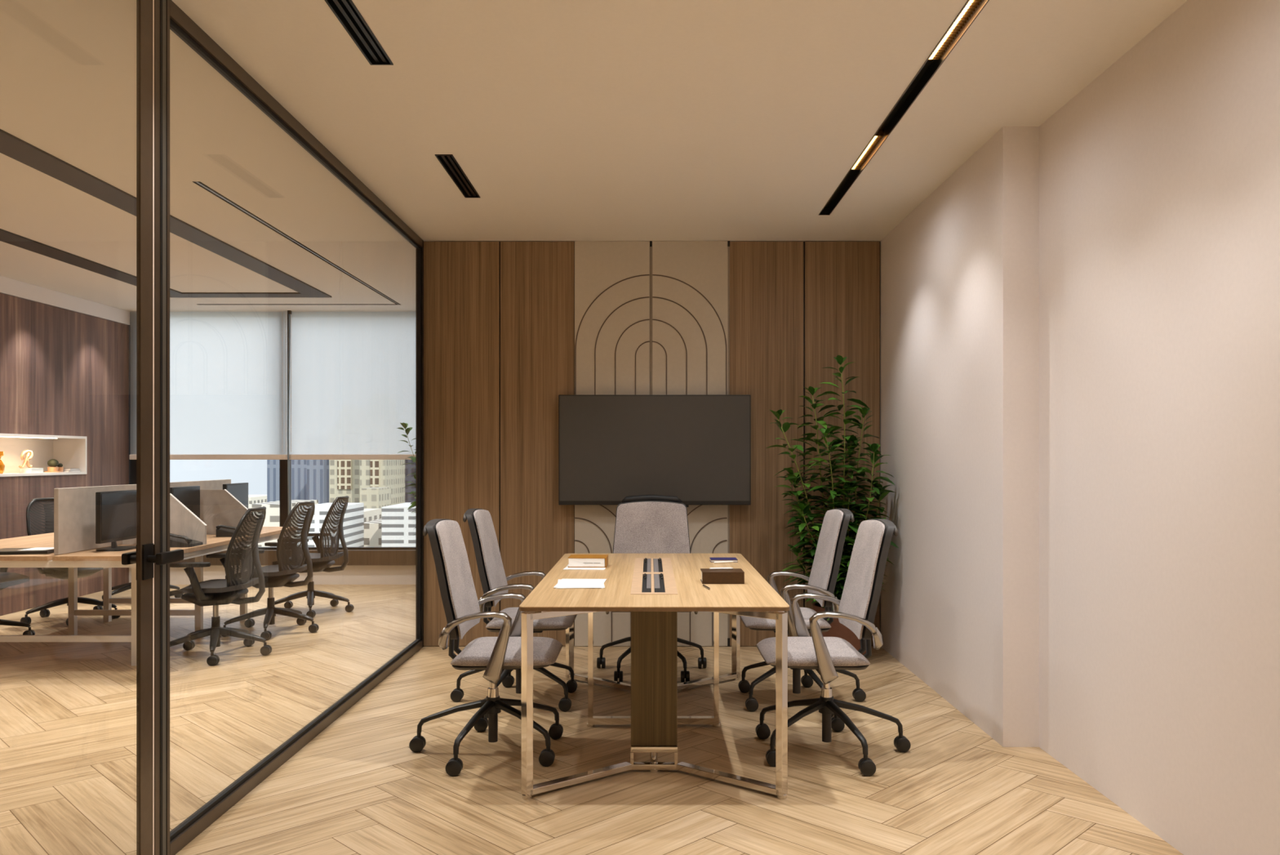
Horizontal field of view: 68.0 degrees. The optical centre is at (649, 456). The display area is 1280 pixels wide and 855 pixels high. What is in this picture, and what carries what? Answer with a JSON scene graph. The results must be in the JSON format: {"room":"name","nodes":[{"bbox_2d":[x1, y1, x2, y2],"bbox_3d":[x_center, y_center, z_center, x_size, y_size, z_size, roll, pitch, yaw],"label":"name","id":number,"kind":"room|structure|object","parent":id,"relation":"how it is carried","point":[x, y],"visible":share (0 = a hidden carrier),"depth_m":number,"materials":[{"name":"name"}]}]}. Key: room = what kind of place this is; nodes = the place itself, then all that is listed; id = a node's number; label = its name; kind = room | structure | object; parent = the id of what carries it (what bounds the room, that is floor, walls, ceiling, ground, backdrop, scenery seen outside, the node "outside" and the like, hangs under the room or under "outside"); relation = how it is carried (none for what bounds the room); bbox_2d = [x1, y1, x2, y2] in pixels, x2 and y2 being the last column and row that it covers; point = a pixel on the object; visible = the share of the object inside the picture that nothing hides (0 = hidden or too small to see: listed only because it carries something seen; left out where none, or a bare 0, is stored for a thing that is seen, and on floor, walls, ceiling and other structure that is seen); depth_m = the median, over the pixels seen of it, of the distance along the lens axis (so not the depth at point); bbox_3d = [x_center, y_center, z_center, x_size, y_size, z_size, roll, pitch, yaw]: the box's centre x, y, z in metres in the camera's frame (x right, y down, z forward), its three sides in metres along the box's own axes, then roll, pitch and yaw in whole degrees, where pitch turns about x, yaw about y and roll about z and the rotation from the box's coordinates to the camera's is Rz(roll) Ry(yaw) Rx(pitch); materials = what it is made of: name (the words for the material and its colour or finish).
{"room":"office","nodes":[
{"label":"office","id":0,"kind":"room"},
{"bbox_2d":[0,275,129,615],"bbox_3d":[-5.584,-0.092,3.645,0.332,2.845,12.490,0,0,0],"label":"wall","id":1,"kind":"structure","parent":0,"point":[64,357],"depth_m":8.72,"materials":[{"name":"wood"}]},
{"bbox_2d":[0,451,4,473],"bbox_3d":[-5.530,0.048,8.045,0.100,0.190,0.100,0,0,0],"label":"vase","id":2,"kind":"object","parent":1,"relation":"in","point":[2,453],"visible":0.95,"depth_m":8.04,"materials":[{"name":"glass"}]},
{"bbox_2d":[19,467,43,472],"bbox_3d":[-5.502,0.121,8.440,0.107,0.044,0.160,0,0,0],"label":"book","id":3,"kind":"object","parent":1,"relation":"in","point":[23,469],"visible":0.96,"depth_m":8.37,"materials":[{"name":"paper"}]},
{"bbox_2d":[18,448,33,468],"bbox_3d":[-5.520,0.018,8.393,0.026,0.168,0.167,0,0,0],"label":"ornament","id":4,"kind":"object","parent":3,"relation":"on","point":[28,452],"visible":0.98,"depth_m":8.39,"materials":[{"name":"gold metal"}]},
{"bbox_2d":[44,458,63,472],"bbox_3d":[-5.530,0.081,8.801,0.150,0.123,0.152,0,0,-26],"label":"pots","id":5,"kind":"object","parent":1,"relation":"in","point":[52,463],"visible":1,"depth_m":8.76,"materials":[{"name":"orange ceramic"}]},
{"bbox_2d":[62,470,80,471],"bbox_3d":[-5.510,0.135,8.985,0.124,0.016,0.184,0,0,0],"label":"magazine","id":6,"kind":"object","parent":1,"relation":"in","point":[64,470],"visible":0.71,"depth_m":8.94,"materials":[{"name":"paper"}]},
{"bbox_2d":[63,468,79,470],"bbox_3d":[-5.510,0.118,8.985,0.124,0.016,0.184,0,0,-7],"label":"magazine","id":7,"kind":"object","parent":6,"relation":"on","point":[64,468],"visible":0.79,"depth_m":8.93,"materials":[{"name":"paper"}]},
{"bbox_2d":[128,311,136,484],"bbox_3d":[-5.455,-0.273,9.970,0.290,2.485,0.120,0,0,0],"label":"wall","id":8,"kind":"structure","parent":0,"point":[132,463],"depth_m":9.91,"materials":[{"name":"brown wood"}]},
{"bbox_2d":[128,549,415,584],"bbox_3d":[-3.175,1.150,9.945,4.750,0.360,0.210,0,0,0],"label":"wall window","id":9,"kind":"structure","parent":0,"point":[351,574],"depth_m":9.89,"materials":[{"name":"white paint"}]},
{"bbox_2d":[237,459,284,549],"bbox_3d":[-4.565,-0.273,9.965,1.490,2.485,0.070,0,0,0],"label":"window","id":10,"kind":"structure","parent":9,"relation":"on","point":[282,461],"depth_m":9.93,"materials":[{"name":"black metal"}]},
{"bbox_2d":[284,313,415,549],"bbox_3d":[-2.360,-0.273,9.965,2.920,2.485,0.070,0,0,0],"label":"window","id":11,"kind":"structure","parent":9,"relation":"on","point":[286,460],"depth_m":9.93,"materials":[{"name":"black metal"}]},
{"bbox_2d":[288,311,415,459],"bbox_3d":[-2.477,-0.741,9.855,2.564,1.538,0.039,0,0,0],"label":"roller blind","id":12,"kind":"object","parent":11,"relation":"attached to","point":[353,374],"visible":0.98,"depth_m":9.86,"materials":[{"name":"white fabric"}]},
{"bbox_2d":[153,0,423,854],"bbox_3d":[-1.607,-0.092,2.030,0.046,2.845,9.239,0,0,0],"label":"wall partition","id":13,"kind":"structure","parent":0,"point":[168,15],"depth_m":3.27,"materials":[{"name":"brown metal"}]},
{"bbox_2d":[121,0,183,854],"bbox_3d":[-1.593,-0.083,2.319,0.129,2.805,1.598,0,0,0],"label":"door","id":14,"kind":"structure","parent":13,"relation":"in","point":[144,557],"depth_m":2.98,"materials":[{"name":"brown metal"}]},
{"bbox_2d":[0,584,1183,854],"bbox_3d":[-1.800,1.330,3.645,7.300,0.001,12.490,0,0,0],"label":"floor","id":15,"kind":"structure","parent":0,"point":[68,709],"depth_m":4.14,"materials":[{"name":"brown wood"}]},
{"bbox_2d":[0,567,35,635],"bbox_3d":[-4.837,0.833,6.750,0.652,0.993,0.670,0,0,0],"label":"chair","id":16,"kind":"object","parent":15,"relation":"on","point":[6,579],"visible":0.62,"depth_m":6.88,"materials":[{"name":"black plastic"}]},
{"bbox_2d":[20,497,119,626],"bbox_3d":[-4.754,0.833,7.764,0.652,0.993,0.670,0,0,23],"label":"chair","id":17,"kind":"object","parent":15,"relation":"on","point":[55,572],"visible":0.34,"depth_m":7.71,"materials":[{"name":"black plastic"}]},
{"bbox_2d":[102,582,183,599],"bbox_3d":[-4.737,0.833,8.754,0.652,0.993,0.670,0,0,6],"label":"chair","id":18,"kind":"object","parent":15,"relation":"on","point":[123,587],"visible":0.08,"depth_m":8.74,"materials":[{"name":"black plastic"}]},
{"bbox_2d":[0,479,296,665],"bbox_3d":[-3.830,0.760,6.870,1.680,1.140,2.420,0,0,0],"label":"desk","id":19,"kind":"object","parent":15,"relation":"on","point":[73,540],"visible":0.63,"depth_m":6.35,"materials":[{"name":"brown wood"}]},
{"bbox_2d":[0,547,53,555],"bbox_3d":[-3.860,0.582,5.860,0.340,0.020,0.240,0,0,-11],"label":"folder","id":20,"kind":"object","parent":19,"relation":"on","point":[5,550],"visible":0.65,"depth_m":5.77,"materials":[{"name":"black plastic"}]},
{"bbox_2d":[18,546,53,550],"bbox_3d":[-3.775,0.570,5.880,0.170,0.002,0.180,0,0,0],"label":"paper sheets","id":21,"kind":"object","parent":20,"relation":"on","point":[35,548],"visible":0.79,"depth_m":5.85,"materials":[{"name":"white paper"}]},
{"bbox_2d":[95,489,136,551],"bbox_3d":[-3.400,0.404,6.060,0.180,0.375,0.420,0,0,0],"label":"monitor","id":22,"kind":"object","parent":19,"relation":"on","point":[115,510],"visible":0.88,"depth_m":6.01,"materials":[{"name":"black plastic"}]},
{"bbox_2d":[169,485,199,518],"bbox_3d":[-3.400,0.404,6.940,0.180,0.375,0.420,0,0,0],"label":"monitor","id":23,"kind":"object","parent":19,"relation":"on","point":[188,495],"visible":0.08,"depth_m":6.98,"materials":[{"name":"black plastic"}]},
{"bbox_2d":[169,533,202,546],"bbox_3d":[-3.096,0.547,6.299,0.172,0.090,0.182,0,0,0],"label":"desk phone","id":24,"kind":"object","parent":19,"relation":"on","point":[175,540],"visible":0.72,"depth_m":6.22,"materials":[{"name":"black plastic"}]},
{"bbox_2d":[216,524,245,537],"bbox_3d":[-3.136,0.547,7.100,0.172,0.090,0.182,0,0,-11],"label":"desk phone","id":25,"kind":"object","parent":19,"relation":"on","point":[222,531],"visible":0.72,"depth_m":7.01,"materials":[{"name":"black plastic"}]},
{"bbox_2d":[222,482,248,508],"bbox_3d":[-3.400,0.404,7.800,0.180,0.375,0.420,0,0,0],"label":"monitor","id":26,"kind":"object","parent":19,"relation":"on","point":[239,491],"visible":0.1,"depth_m":7.84,"materials":[{"name":"black plastic"}]},
{"bbox_2d":[169,506,271,666],"bbox_3d":[-2.873,0.833,6.362,0.652,0.993,0.670,0,0,-3],"label":"chair","id":27,"kind":"object","parent":15,"relation":"on","point":[215,593],"visible":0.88,"depth_m":6.28,"materials":[{"name":"black plastic"}]},
{"bbox_2d":[221,500,319,639],"bbox_3d":[-2.843,0.833,7.208,0.652,0.993,0.670,0,0,3],"label":"chair","id":28,"kind":"object","parent":15,"relation":"on","point":[284,575],"visible":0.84,"depth_m":7.15,"materials":[{"name":"black plastic"}]},
{"bbox_2d":[271,495,354,617],"bbox_3d":[-2.873,0.833,8.141,0.652,0.993,0.670,0,0,-1],"label":"chair","id":29,"kind":"object","parent":15,"relation":"on","point":[322,561],"visible":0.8,"depth_m":8.10,"materials":[{"name":"black plastic"}]},
{"bbox_2d":[396,422,415,535],"bbox_3d":[-2.088,0.499,9.257,0.721,1.662,0.453,0,0,0],"label":"potted plant","id":30,"kind":"object","parent":15,"relation":"on","point":[405,425],"visible":0.06,"depth_m":9.20,"materials":[{"name":"green plant"}]},
{"bbox_2d":[408,518,563,776],"bbox_3d":[-0.747,0.806,4.290,0.672,1.047,0.689,0,0,0],"label":"chair","id":31,"kind":"object","parent":15,"relation":"on","point":[495,655],"visible":0.97,"depth_m":4.18,"materials":[{"name":"grey fabric"}]},
{"bbox_2d":[450,508,577,717],"bbox_3d":[-0.747,0.806,5.170,0.672,1.047,0.689,0,0,0],"label":"chair","id":32,"kind":"object","parent":15,"relation":"on","point":[493,578],"visible":0.64,"depth_m":5.05,"materials":[{"name":"fabric"}]},
{"bbox_2d":[596,494,706,681],"bbox_3d":[0.012,0.787,5.908,0.689,1.086,0.672,0,0,0],"label":"chair","id":33,"kind":"object","parent":15,"relation":"on","point":[645,523],"visible":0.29,"depth_m":6.04,"materials":[{"name":"fabric"}]},
{"bbox_2d":[519,553,789,799],"bbox_3d":[0.018,0.950,4.690,1.055,0.761,2.037,0,0,0],"label":"conference table","id":34,"kind":"object","parent":15,"relation":"on","point":[654,588],"visible":0.95,"depth_m":4.01,"materials":[{"name":"brown wood"}]},
{"bbox_2d":[553,578,606,588],"bbox_3d":[-0.315,0.578,4.330,0.230,0.004,0.314,0,0,-2],"label":"paper sheets","id":35,"kind":"object","parent":34,"relation":"on","point":[563,583],"visible":1,"depth_m":4.29,"materials":[{"name":"white paper"}]},
{"bbox_2d":[563,564,605,569],"bbox_3d":[-0.335,0.579,4.990,0.222,0.003,0.250,0,0,3],"label":"paper sheets","id":36,"kind":"object","parent":34,"relation":"on","point":[566,567],"visible":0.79,"depth_m":4.90,"materials":[{"name":"white paper"}]},
{"bbox_2d":[568,554,608,567],"bbox_3d":[-0.325,0.551,5.020,0.200,0.052,0.150,0,0,2],"label":"book","id":37,"kind":"object","parent":36,"relation":"on","point":[575,560],"visible":1,"depth_m":4.95,"materials":[{"name":"paper"}]},
{"bbox_2d":[700,568,744,583],"bbox_3d":[0.335,0.553,4.400,0.192,0.054,0.140,0,0,-1],"label":"box","id":38,"kind":"object","parent":34,"relation":"on","point":[735,575],"visible":0.98,"depth_m":4.33,"materials":[{"name":"paper"}]},
{"bbox_2d":[709,567,733,569],"bbox_3d":[0.335,0.521,4.426,0.111,0.010,0.010,0,0,-6],"label":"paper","id":39,"kind":"object","parent":38,"relation":"on","point":[710,568],"visible":1,"depth_m":4.42,"materials":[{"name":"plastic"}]},
{"bbox_2d":[713,560,733,563],"bbox_3d":[0.405,0.575,5.182,0.118,0.010,0.010,0,0,-22],"label":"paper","id":40,"kind":"object","parent":34,"relation":"on","point":[720,562],"visible":1,"depth_m":5.18,"materials":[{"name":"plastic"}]},
{"bbox_2d":[709,557,737,562],"bbox_3d":[0.410,0.573,5.280,0.148,0.014,0.124,0,0,0],"label":"notebook","id":41,"kind":"object","parent":34,"relation":"on","point":[712,559],"visible":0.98,"depth_m":5.22,"materials":[{"name":"paper"}]},
{"bbox_2d":[737,508,866,717],"bbox_3d":[0.838,0.806,5.170,0.672,1.047,0.689,0,0,0],"label":"chair","id":42,"kind":"object","parent":15,"relation":"on","point":[822,580],"visible":0.69,"depth_m":5.05,"materials":[{"name":"fabric"}]},
{"bbox_2d":[766,355,897,655],"bbox_3d":[1.181,0.372,6.203,0.845,1.916,0.583,0,0,0],"label":"potted plant","id":43,"kind":"object","parent":15,"relation":"on","point":[838,629],"visible":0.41,"depth_m":6.18,"materials":[{"name":"green plant"}]},
{"bbox_2d":[755,518,911,776],"bbox_3d":[0.838,0.806,4.290,0.672,1.047,0.689,0,0,0],"label":"chair","id":44,"kind":"object","parent":15,"relation":"on","point":[858,603],"visible":0.92,"depth_m":4.20,"materials":[{"name":"fabric"}]},
{"bbox_2d":[0,0,1187,311],"bbox_3d":[-1.800,-1.515,3.695,7.300,0.001,12.590,0,0,0],"label":"ceiling","id":45,"kind":"structure","parent":0,"point":[567,120],"depth_m":4.20,"materials":[{"name":"paint"}]},
{"bbox_2d":[0,128,332,297],"bbox_3d":[-3.760,-1.509,4.725,1.520,0.012,8.450,0,0,0],"label":"channel","id":46,"kind":"object","parent":45,"relation":"attached to","point":[11,145],"visible":1,"depth_m":6.54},
{"bbox_2d":[128,311,287,459],"bbox_3d":[-4.584,-0.741,9.855,1.642,1.538,0.039,0,0,0],"label":"roller blind","id":47,"kind":"object","parent":45,"relation":"hanging from","point":[228,370],"visible":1,"depth_m":9.86,"materials":[{"name":"white fabric"}]},
{"bbox_2d":[287,310,291,526],"bbox_3d":[-3.734,-0.392,9.820,0.040,2.244,0.032,0,0,0],"label":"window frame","id":48,"kind":"structure","parent":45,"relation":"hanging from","point":[289,312],"depth_m":9.81,"materials":[{"name":"black metal"}]},
{"bbox_2d":[191,181,399,304],"bbox_3d":[-3.487,-1.535,7.335,2.025,0.040,4.230,0,0,0],"label":"ceiling vent","id":49,"kind":"object","parent":45,"relation":"in","point":[198,183],"visible":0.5,"depth_m":6.87,"materials":[{"name":"black metal"}]},
{"bbox_2d":[324,0,393,65],"bbox_3d":[-1.033,-1.543,2.928,0.088,0.064,1.463,0,0,0],"label":"ceiling vent","id":50,"kind":"object","parent":45,"relation":"in","point":[347,13],"visible":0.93,"depth_m":3.39,"materials":[{"name":"black metal"}]},
{"bbox_2d":[435,154,479,197],"bbox_3d":[-1.033,-1.543,5.143,0.088,0.064,0.783,0,0,0],"label":"ceiling vent","id":51,"kind":"object","parent":45,"relation":"in","point":[448,162],"visible":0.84,"depth_m":5.13,"materials":[{"name":"black metal"}]},
{"bbox_2d":[818,0,989,215],"bbox_3d":[1.090,-1.538,1.968,0.070,0.053,7.936,0,0,0],"label":"linear light","id":52,"kind":"object","parent":45,"relation":"attached to","point":[971,9],"visible":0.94,"depth_m":4.00,"materials":[{"name":"black metal"}]},
{"bbox_2d":[423,240,879,645],"bbox_3d":[0.007,-0.092,6.718,3.226,2.845,0.143,0,0,0],"label":"wall","id":53,"kind":"structure","parent":0,"point":[510,328],"depth_m":6.65,"materials":[{"name":"brown wood"}]},
{"bbox_2d":[558,394,751,506],"bbox_3d":[0.034,-0.041,6.603,1.330,0.778,0.090,0,0,0],"label":"television","id":54,"kind":"object","parent":53,"relation":"attached to","point":[695,449],"visible":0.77,"depth_m":6.56,"materials":[{"name":"black metal"}]},
{"bbox_2d":[880,0,1279,854],"bbox_3d":[1.810,-0.092,2.075,0.380,2.845,9.350,0,0,0],"label":"wall","id":55,"kind":"structure","parent":0,"point":[1080,323],"depth_m":3.65,"materials":[{"name":"paint"}]},
{"label":"outside","id":56,"kind":"structure","parent":0,"visible":0},
{"label":"ground","id":57,"kind":"structure","parent":56,"visible":0},
{"bbox_2d":[248,494,266,504],"bbox_3d":[-186.345,40.596,435.000,19.310,45.468,30.000,0,0,0],"label":"tower building","id":58,"kind":"structure","parent":57,"relation":"on","point":[252,499],"depth_m":429.01,"materials":[{"name":"white concrete"}]},
{"bbox_2d":[248,499,318,546],"bbox_3d":[-85.026,36.915,221.000,7.845,52.830,22.000,0,0,0],"label":"tower building","id":59,"kind":"structure","parent":57,"relation":"on","point":[273,508],"depth_m":210.00,"materials":[{"name":"white concrete"}]},
{"bbox_2d":[266,459,306,502],"bbox_3d":[-126.816,31.665,355.000,20.713,63.330,30.000,0,0,0],"label":"tower building","id":60,"kind":"structure","parent":57,"relation":"on","point":[299,467],"depth_m":340.04,"materials":[{"name":"blue glass"}]},
{"bbox_2d":[306,459,328,503],"bbox_3d":[-107.712,28.302,320.000,7.257,70.056,24.000,0,0,0],"label":"tower building","id":61,"kind":"structure","parent":57,"relation":"on","point":[317,470],"depth_m":308.03,"materials":[{"name":"blue glass"}]},
{"bbox_2d":[297,502,364,546],"bbox_3d":[-59.647,36.159,178.000,7.132,54.342,16.000,0,0,0],"label":"tower building","id":62,"kind":"structure","parent":57,"relation":"on","point":[353,518],"depth_m":176.84,"materials":[{"name":"white concrete"}]},
{"bbox_2d":[328,459,359,502],"bbox_3d":[-96.552,23.527,311.700,9.655,79.606,24.600,0,0,0],"label":"tower building","id":63,"kind":"structure","parent":57,"relation":"on","point":[344,474],"depth_m":300.01,"materials":[{"name":"beige concrete"}]},
{"bbox_2d":[364,518,381,546],"bbox_3d":[-55.253,38.326,198.000,5.678,50.008,16.000,0,0,0],"label":"tower building","id":64,"kind":"structure","parent":57,"relation":"on","point":[372,529],"depth_m":190.00,"materials":[{"name":"beige concrete"}]},
{"bbox_2d":[364,508,381,522],"bbox_3d":[-63.678,37.527,208.000,5.058,51.606,16.000,0,0,0],"label":"tower building","id":65,"kind":"structure","parent":57,"relation":"on","point":[370,514],"depth_m":209.80,"materials":[{"name":"beige concrete"}]},
{"bbox_2d":[360,487,391,508],"bbox_3d":[-73.994,35.832,256.000,4.885,54.997,12.000,0,0,0],"label":"tower building","id":66,"kind":"structure","parent":57,"relation":"on","point":[371,497],"depth_m":250.00,"materials":[{"name":"beige concrete"}]},
{"bbox_2d":[360,459,404,505],"bbox_3d":[-84.833,21.915,301.700,7.667,82.830,24.600,0,0,0],"label":"tower building","id":67,"kind":"structure","parent":57,"relation":"on","point":[373,473],"depth_m":291.85,"materials":[{"name":"beige concrete"}]},
{"bbox_2d":[381,502,415,546],"bbox_3d":[-46.241,36.424,189.000,9.310,53.813,18.000,0,0,0],"label":"tower building","id":68,"kind":"structure","parent":57,"relation":"on","point":[397,522],"depth_m":180.02,"materials":[{"name":"white concrete"}]},
{"bbox_2d":[404,459,415,502],"bbox_3d":[-78.069,30.010,335.000,11.954,66.640,30.000,0,0,0],"label":"tower building","id":69,"kind":"structure","parent":57,"relation":"on","point":[410,477],"depth_m":319.98,"materials":[{"name":"concrete"}]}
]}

